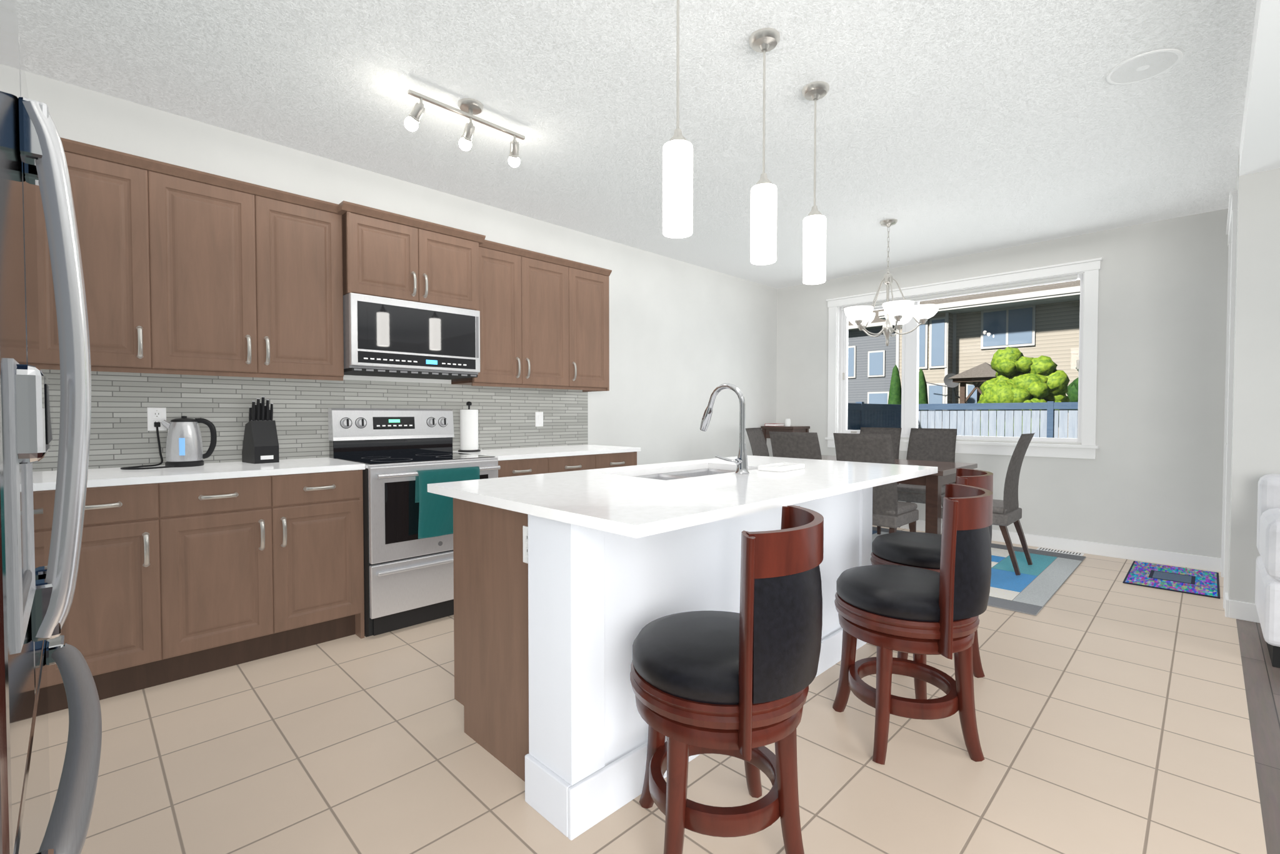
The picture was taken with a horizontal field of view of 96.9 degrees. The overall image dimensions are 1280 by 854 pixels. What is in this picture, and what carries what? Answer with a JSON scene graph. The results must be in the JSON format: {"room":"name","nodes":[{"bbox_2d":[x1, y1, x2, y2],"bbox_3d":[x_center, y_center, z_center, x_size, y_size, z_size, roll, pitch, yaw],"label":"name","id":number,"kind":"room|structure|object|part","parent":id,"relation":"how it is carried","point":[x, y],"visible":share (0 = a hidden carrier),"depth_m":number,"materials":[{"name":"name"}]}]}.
{"room":"kitchen","nodes":[
{"label":"kitchen","id":0,"kind":"room"},
{"bbox_2d":[25,71,776,471],"bbox_3d":[-0.876,-0.273,4.522,7.350,2.720,0.150,-1,2,-45],"label":"wall","id":1,"kind":"structure","parent":0,"point":[680,331],"depth_m":5.12,"materials":[{"name":"white paint"}]},
{"bbox_2d":[40,369,588,471],"bbox_3d":[-1.865,-0.054,3.429,4.000,0.470,0.008,-1,2,-45],"label":"tile backsplash","id":2,"kind":"structure","parent":1,"relation":"attached to","point":[120,437],"depth_m":3.25,"materials":[{"name":"tile"}]},
{"bbox_2d":[147,407,166,431],"bbox_3d":[-2.430,-0.040,2.853,0.072,0.116,0.007,-1,2,-45],"label":"outlet","id":3,"kind":"object","parent":2,"relation":"attached to","point":[154,414],"visible":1,"depth_m":2.85,"materials":[{"name":"white plastic"}]},
{"bbox_2d":[535,411,543,426],"bbox_3d":[-0.794,-0.062,4.480,0.072,0.116,0.011,-1,2,-45],"label":"light switch","id":4,"kind":"object","parent":2,"relation":"attached to","point":[539,415],"visible":1,"depth_m":4.48,"materials":[{"name":"white plastic"}]},
{"bbox_2d":[35,137,611,391],"bbox_3d":[-1.600,-0.746,3.367,3.609,0.963,0.429,-1,2,-45],"label":"upper cabinet","id":5,"kind":"object","parent":1,"relation":"attached to","point":[187,271],"visible":0.84,"depth_m":2.92,"materials":[{"name":"brown wood"}]},
{"bbox_2d":[343,292,479,379],"bbox_3d":[-1.452,-0.533,3.527,0.782,0.427,0.417,-1,2,-45],"label":"microwave","id":6,"kind":"object","parent":5,"relation":"attached to","point":[383,337],"visible":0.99,"depth_m":3.34,"materials":[{"name":"metal"}]},
{"bbox_2d":[14,0,1256,288],"bbox_3d":[0.483,-1.651,3.127,7.350,0.100,4.000,-1,2,-45],"label":"ceiling","id":7,"kind":"structure","parent":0,"point":[974,126],"depth_m":2.77,"materials":[{"name":"white paint"}]},
{"bbox_2d":[404,89,524,167],"bbox_3d":[-0.847,-1.491,2.814,0.620,0.204,0.149,-1,2,-45],"label":"track spotlight","id":8,"kind":"object","parent":7,"relation":"attached to","point":[469,107],"visible":1,"depth_m":2.79,"materials":[{"name":"silver metal"}]},
{"bbox_2d":[662,0,693,238],"bbox_3d":[0.131,-1.122,1.955,0.124,0.904,0.124,-1,2,-45],"label":"pendant light","id":9,"kind":"object","parent":7,"relation":"hanging from","point":[677,153],"visible":1,"depth_m":1.92,"materials":[{"name":"white glass"}]},
{"bbox_2d":[748,27,779,264],"bbox_3d":[0.506,-1.130,2.315,0.124,0.904,0.124,-1,2,-45],"label":"pendant light","id":10,"kind":"object","parent":7,"relation":"hanging from","point":[764,194],"visible":1,"depth_m":2.28,"materials":[{"name":"white glass"}]},
{"bbox_2d":[801,81,829,284],"bbox_3d":[0.825,-1.138,2.675,0.124,0.904,0.124,-1,2,-45],"label":"pendant light","id":11,"kind":"object","parent":7,"relation":"hanging from","point":[814,225],"visible":1,"depth_m":2.64,"materials":[{"name":"white glass"}]},
{"bbox_2d":[843,218,939,346],"bbox_3d":[1.987,-1.137,4.529,0.686,0.989,0.704,-1,2,-45],"label":"chandelier","id":12,"kind":"object","parent":7,"relation":"hanging from","point":[899,313],"visible":1,"depth_m":4.44,"materials":[{"name":"white glass"}]},
{"bbox_2d":[1105,48,1183,84],"bbox_3d":[2.218,-1.584,2.499,0.254,0.006,0.254,-1,2,-45],"label":"ceiling speaker","id":13,"kind":"object","parent":7,"relation":"attached to","point":[1147,65],"depth_m":2.49},
{"bbox_2d":[48,525,1266,853],"bbox_3d":[0.493,1.168,3.180,7.350,0.100,4.030,-1,2,-45],"label":"floor","id":14,"kind":"structure","parent":0,"point":[1113,718],"depth_m":1.95,"materials":[{"name":"beige tile"}]},
{"bbox_2d":[0,0,101,853],"bbox_3d":[-1.211,0.289,0.586,0.942,1.775,0.920,-1,2,-45],"label":"refrigerator","id":15,"kind":"object","parent":14,"relation":"on","point":[36,599],"visible":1,"depth_m":0.80,"materials":[{"name":"metal"}]},
{"bbox_2d":[42,451,636,713],"bbox_3d":[-1.518,0.665,3.349,3.655,0.899,0.631,-1,2,-45],"label":"base cabinet","id":16,"kind":"object","parent":14,"relation":"on","point":[175,580],"visible":0.67,"depth_m":2.56,"materials":[{"name":"brown wood"}]},
{"bbox_2d":[42,445,640,490],"bbox_3d":[-1.635,0.202,3.215,4.015,0.030,0.625,-1,2,-45],"label":"countertop","id":17,"kind":"structure","parent":16,"relation":"on","point":[107,477],"depth_m":2.76,"materials":[{"name":"white stone"}]},
{"bbox_2d":[120,422,174,469],"bbox_3d":[-2.386,0.087,2.737,0.190,0.219,0.238,-1,2,-45],"label":"power cord","id":18,"kind":"object","parent":17,"relation":"on","point":[157,425],"visible":1,"depth_m":2.78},
{"bbox_3d":[-2.386,0.087,2.737,0.190,0.219,0.238,-1,2,-45],"label":"cord","id":19,"kind":"part","parent":18,"relation":"part of","materials":[{"name":"black plastic"}]},
{"bbox_2d":[160,416,216,467],"bbox_3d":[-2.258,0.069,2.841,0.214,0.251,0.152,-1,2,-45],"label":"kettle","id":20,"kind":"object","parent":17,"relation":"on","point":[184,448],"depth_m":2.78,"materials":[{"name":"silver metal"}]},
{"bbox_2d":[241,396,279,464],"bbox_3d":[-2.041,0.013,3.045,0.176,0.354,0.115,1,2,37],"label":"knife block","id":21,"kind":"object","parent":17,"relation":"on","point":[260,444],"visible":1,"depth_m":3.01,"materials":[{"name":"black plastic"}]},
{"bbox_2d":[458,401,480,452],"bbox_3d":[-1.185,-0.004,3.931,0.150,0.347,0.150,-1,2,-45],"label":"paper towel holder","id":22,"kind":"object","parent":17,"relation":"on","point":[469,419],"visible":1,"depth_m":3.88,"materials":[{"name":"white paper"}]},
{"bbox_2d":[328,408,500,637],"bbox_3d":[-1.343,0.500,3.425,0.766,1.225,0.745,-1,2,-45],"label":"stove","id":23,"kind":"object","parent":14,"relation":"on","point":[408,529],"visible":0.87,"depth_m":3.15,"materials":[{"name":"silver metal"}]},
{"bbox_2d":[453,487,872,840],"bbox_3d":[0.242,0.682,2.579,2.042,0.898,0.821,-1,2,-45],"label":"kitchen island","id":24,"kind":"object","parent":14,"relation":"on","point":[543,646],"visible":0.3,"depth_m":1.81,"materials":[{"name":"white wood"}]},
{"bbox_2d":[523,526,528,563],"bbox_3d":[-0.349,0.375,1.786,0.007,0.116,0.072,-1,2,-45],"label":"island outlet","id":25,"kind":"object","parent":24,"relation":"attached to","point":[525,529],"visible":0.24,"depth_m":1.80,"materials":[{"name":"white plastic"}]},
{"bbox_2d":[427,455,937,538],"bbox_3d":[0.338,0.219,2.453,2.085,0.030,1.110,-1,2,-45],"label":"countertop","id":26,"kind":"structure","parent":24,"relation":"on","point":[612,500],"depth_m":1.96,"materials":[{"name":"white stone"}]},
{"bbox_2d":[633,468,736,480],"bbox_3d":[0.234,0.332,2.635,0.788,0.200,0.418,-1,2,-45],"label":"sink basin","id":27,"kind":"object","parent":26,"relation":"in","point":[667,476],"visible":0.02,"depth_m":2.89,"materials":[{"name":"silver metal"}]},
{"bbox_2d":[699,383,749,474],"bbox_3d":[0.364,0.003,2.532,0.092,0.397,0.265,-1,2,-45],"label":"faucet","id":28,"kind":"object","parent":26,"relation":"on","point":[742,468],"visible":1,"depth_m":2.46,"materials":[{"name":"silver metal"}]},
{"bbox_2d":[758,462,804,472],"bbox_3d":[0.662,0.187,2.648,0.115,0.024,0.235,1,2,42],"label":"soap tray","id":29,"kind":"object","parent":26,"relation":"on","point":[782,467],"visible":1,"depth_m":2.59,"materials":[{"name":"white plastic"}]},
{"bbox_2d":[630,505,823,853],"bbox_3d":[0.227,0.699,1.544,0.520,0.924,0.535,0,1,10],"label":"stool","id":30,"kind":"object","parent":14,"relation":"on","point":[732,684],"visible":1,"depth_m":1.39,"materials":[{"name":"black leather"}]},
{"bbox_2d":[760,425,809,441],"bbox_3d":[1.698,0.514,6.633,0.390,1.049,0.420,-1,2,-45],"label":"stand","id":31,"kind":"object","parent":14,"relation":"on","point":[765,430],"visible":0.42,"depth_m":6.50,"materials":[{"name":"brown wood"}]},
{"bbox_2d":[765,423,784,426],"bbox_3d":[1.581,-0.026,6.659,0.200,0.028,0.140,-1,2,-45],"label":"book","id":32,"kind":"object","parent":31,"relation":"on","point":[765,424],"visible":1,"depth_m":6.60,"materials":[{"name":"white paper"}]},
{"bbox_2d":[785,418,790,426],"bbox_3d":[1.716,-0.053,6.581,0.068,0.085,0.068,-1,2,-45],"label":"candle cup","id":33,"kind":"object","parent":31,"relation":"on","point":[787,421],"visible":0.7,"depth_m":6.56,"materials":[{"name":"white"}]},
{"bbox_2d":[832,483,993,764],"bbox_3d":[0.990,0.687,2.082,0.519,0.924,0.527,0,1,16],"label":"stool","id":34,"kind":"object","parent":14,"relation":"on","point":[920,612],"visible":1,"depth_m":1.94,"materials":[{"name":"black leather"}]},
{"bbox_2d":[870,468,993,678],"bbox_3d":[1.387,0.673,2.723,0.520,0.924,0.516,1,1,22],"label":"stool","id":35,"kind":"object","parent":14,"relation":"on","point":[919,550],"visible":0.18,"depth_m":2.60,"materials":[{"name":"brown wood"}]},
{"bbox_2d":[871,526,1085,616],"bbox_3d":[2.200,1.075,4.830,1.920,0.010,2.300,-1,2,-45],"label":"dining rug","id":36,"kind":"object","parent":14,"relation":"on","point":[1028,592],"visible":0.23,"depth_m":4.10,"materials":[{"name":"blue fabric"}]},
{"bbox_2d":[745,427,769,456],"bbox_3d":[1.378,0.529,5.700,0.563,1.031,0.460,1,2,33],"label":"dining chair","id":37,"kind":"object","parent":36,"relation":"on","point":[757,442],"visible":0.27,"depth_m":5.86,"materials":[{"name":"grey fabric"}]},
{"bbox_2d":[769,431,821,459],"bbox_3d":[1.397,0.551,4.723,0.563,1.031,0.460,-1,2,-45],"label":"dining chair","id":38,"kind":"object","parent":36,"relation":"on","point":[784,444],"visible":0.22,"depth_m":4.53,"materials":[{"name":"grey fabric"}]},
{"bbox_2d":[833,433,918,533],"bbox_3d":[1.799,0.559,4.348,0.563,1.031,0.460,-1,2,-45],"label":"dining chair","id":39,"kind":"object","parent":36,"relation":"on","point":[887,512],"visible":0.43,"depth_m":4.15,"materials":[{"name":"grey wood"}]},
{"bbox_2d":[860,427,901,534],"bbox_3d":[2.369,0.526,5.833,0.563,1.031,0.460,-1,2,-45],"label":"dining chair","id":40,"kind":"object","parent":36,"relation":"on","point":[895,433],"visible":0.17,"depth_m":5.89,"materials":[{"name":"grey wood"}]},
{"bbox_2d":[821,455,977,534],"bbox_3d":[2.059,0.686,5.104,0.900,0.754,1.500,-1,2,-45],"label":"dining table","id":41,"kind":"object","parent":36,"relation":"on","point":[946,474],"visible":0.25,"depth_m":4.38,"materials":[{"name":"brown wood"}]},
{"bbox_2d":[896,428,956,527],"bbox_3d":[2.736,0.534,5.465,0.563,1.031,0.460,-1,2,-45],"label":"dining chair","id":42,"kind":"object","parent":36,"relation":"on","point":[939,445],"visible":0.47,"depth_m":5.55,"materials":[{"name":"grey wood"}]},
{"bbox_2d":[941,433,1034,575],"bbox_3d":[2.720,0.558,4.424,0.460,1.031,0.563,-1,2,-45],"label":"dining chair","id":43,"kind":"object","parent":36,"relation":"on","point":[1007,512],"visible":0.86,"depth_m":4.21,"materials":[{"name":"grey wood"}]},
{"bbox_2d":[1036,547,1084,556],"bbox_3d":[3.620,1.076,4.890,0.125,0.006,0.320,-1,2,-45],"label":"floor vent","id":44,"kind":"object","parent":14,"relation":"in","point":[1040,549],"visible":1,"depth_m":4.87,"materials":[{"name":"white plastic"}]},
{"bbox_2d":[1122,561,1219,598],"bbox_3d":[3.854,1.091,4.106,0.820,0.010,0.480,-1,2,-45],"label":"door mat","id":45,"kind":"object","parent":14,"relation":"on","point":[1198,582],"depth_m":4.05,"materials":[{"name":"multicoloured fabric"}]},
{"bbox_2d":[776,208,1228,558],"bbox_3d":[3.128,-0.297,5.604,0.150,2.720,3.970,-1,2,-45],"label":"wall","id":46,"kind":"structure","parent":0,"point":[1154,480],"depth_m":4.62,"materials":[{"name":"white paint"}]},
{"bbox_2d":[825,257,1102,459],"bbox_3d":[3.020,-0.589,5.638,0.145,1.682,2.444,-1,2,-45],"label":"window","id":47,"kind":"structure","parent":46,"relation":"in","point":[1089,268],"depth_m":5.13,"materials":[{"name":"white wood"}]},
{"bbox_2d":[841,273,1079,311],"bbox_3d":[3.033,-1.307,5.634,0.050,0.050,2.130,-1,2,-45],"label":"window blind","id":48,"kind":"object","parent":47,"relation":"attached to","point":[1071,278],"depth_m":5.35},
{"bbox_2d":[840,274,1083,442],"bbox_3d":[3.070,-0.609,5.687,0.075,1.449,2.194,-1,2,-45],"label":"window unit","id":49,"kind":"structure","parent":47,"relation":"attached to","point":[910,341],"depth_m":5.91,"materials":[{"name":"white plastic"}]},
{"bbox_2d":[897,520,1221,572],"bbox_3d":[3.028,1.010,5.618,0.014,0.105,3.850,-1,2,-45],"label":"baseboard","id":50,"kind":"structure","parent":46,"relation":"attached to","point":[1200,562],"depth_m":4.71,"materials":[{"name":"white"}]},
{"bbox_2d":[1228,155,1239,595],"bbox_3d":[4.005,-0.255,3.761,1.210,2.720,0.120,-1,2,-45],"label":"wall","id":51,"kind":"structure","parent":0,"point":[1236,187],"depth_m":3.40,"materials":[{"name":"paint"}]},
{"bbox_2d":[1224,592,1228,617],"bbox_3d":[3.906,1.052,3.785,1.330,0.105,0.014,-1,2,-45],"label":"baseboard","id":52,"kind":"structure","parent":51,"relation":"attached to","point":[1226,604],"depth_m":3.32,"materials":[{"name":"white"}]},
{"bbox_2d":[1220,190,1237,608],"bbox_3d":[3.983,-0.159,3.764,1.080,2.532,0.153,-1,2,-45],"label":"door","id":53,"kind":"structure","parent":51,"relation":"in","point":[1231,228],"depth_m":3.45,"materials":[{"name":"white wood"}]},
{"bbox_3d":[3.983,-0.159,3.764,1.080,2.532,0.153,-1,2,-45],"label":"trim","id":54,"kind":"part","parent":53,"relation":"part of","materials":[{"name":"white"}]},
{"bbox_2d":[1228,168,1279,603],"bbox_3d":[5.010,-0.131,1.813,0.120,2.560,4.300,-1,2,-45],"label":"wall","id":55,"kind":"structure","parent":0,"point":[1255,440],"depth_m":3.24,"materials":[{"name":"paint"}]},
{"bbox_2d":[1228,600,1259,623],"bbox_3d":[4.909,1.096,1.847,0.014,0.105,4.150,-1,2,-45],"label":"baseboard","id":56,"kind":"structure","parent":55,"relation":"attached to","point":[1237,610],"depth_m":3.27,"materials":[{"name":"white"}]},
{"bbox_2d":[1236,619,1279,853],"bbox_3d":[3.423,1.236,0.241,7.350,0.098,4.270,-1,2,-45],"label":"floor","id":57,"kind":"structure","parent":0,"point":[1262,680],"depth_m":2.22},
{"bbox_2d":[1255,473,1279,668],"bbox_3d":[3.921,0.710,2.230,0.800,0.860,2.000,-1,2,-45],"label":"sofa","id":58,"kind":"object","parent":57,"relation":"on","point":[1267,564],"visible":1,"depth_m":2.71,"materials":[{"name":"white"}]},
{"bbox_2d":[1238,0,1279,176],"bbox_3d":[3.412,-1.505,0.190,7.350,0.260,4.300,-1,2,-45],"label":"wall","id":59,"kind":"structure","parent":0,"point":[1259,149],"depth_m":2.47,"materials":[{"name":"white paint"}]},
{"label":"outside","id":60,"kind":"structure","parent":0,"visible":0},
{"bbox_3d":[24.362,1.069,29.603,63.740,0.200,80.000,-1,2,-45],"label":"ground","id":61,"kind":"structure","parent":60,"visible":0},
{"bbox_2d":[847,309,896,404],"bbox_3d":[11.896,-3.262,29.788,9.800,8.450,8.800,-1,2,-45],"label":"house","id":62,"kind":"structure","parent":61,"relation":"on","point":[871,363],"depth_m":25.09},
{"bbox_2d":[847,401,901,429],"bbox_3d":[4.141,0.464,10.648,4.980,1.870,0.120,-1,2,-45],"label":"fence","id":63,"kind":"object","parent":61,"relation":"on","point":[860,414],"visible":0.17,"depth_m":10.95,"materials":[{"name":"blue wood"}]},
{"bbox_2d":[888,365,901,404],"bbox_3d":[7.033,-0.229,15.613,0.431,2.990,0.500,-1,2,-45],"label":"cedar","id":64,"kind":"object","parent":61,"relation":"on","point":[895,390],"visible":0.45,"depth_m":15.47,"materials":[{"name":"green plant"}]},
{"bbox_2d":[918,368,928,423],"bbox_3d":[7.495,-0.149,15.149,0.441,2.850,0.425,0,1,-9],"label":"cedar","id":65,"kind":"object","parent":61,"relation":"on","point":[923,399],"visible":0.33,"depth_m":15.01,"materials":[{"name":"green plant"}]},
{"bbox_2d":[948,362,996,431],"bbox_3d":[9.520,-0.250,15.662,2.200,3.070,1.250,-1,2,-45],"label":"gazebo","id":66,"kind":"object","parent":61,"relation":"on","point":[976,376],"visible":0.39,"depth_m":15.18,"materials":[{"name":"brown wood"}]},
{"bbox_2d":[878,280,1079,438],"bbox_3d":[16.927,-3.108,18.603,10.465,8.650,13.890,-1,2,-45],"label":"house","id":67,"kind":"structure","parent":61,"relation":"on","point":[965,332],"depth_m":18.05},
{"bbox_2d":[918,401,1078,438],"bbox_3d":[9.463,0.497,8.942,0.130,1.880,9.911,-1,2,-45],"label":"fence","id":68,"kind":"object","parent":61,"relation":"on","point":[985,415],"visible":0.16,"depth_m":11.16,"materials":[{"name":"white wood"}]},
{"bbox_2d":[976,346,1069,437],"bbox_3d":[8.462,-0.242,12.663,1.615,3.177,1.804,-1,2,-45],"label":"bush","id":69,"kind":"object","parent":61,"relation":"on","point":[1020,379],"visible":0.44,"depth_m":12.20,"materials":[{"name":"green plant"}]},
{"bbox_2d":[1066,367,1078,417],"bbox_3d":[10.633,-0.273,13.136,1.232,3.305,1.185,0,1,9],"label":"tree","id":70,"kind":"object","parent":61,"relation":"on","point":[1072,388],"visible":0.02,"depth_m":13.19,"materials":[{"name":"green plant"}]}
]}

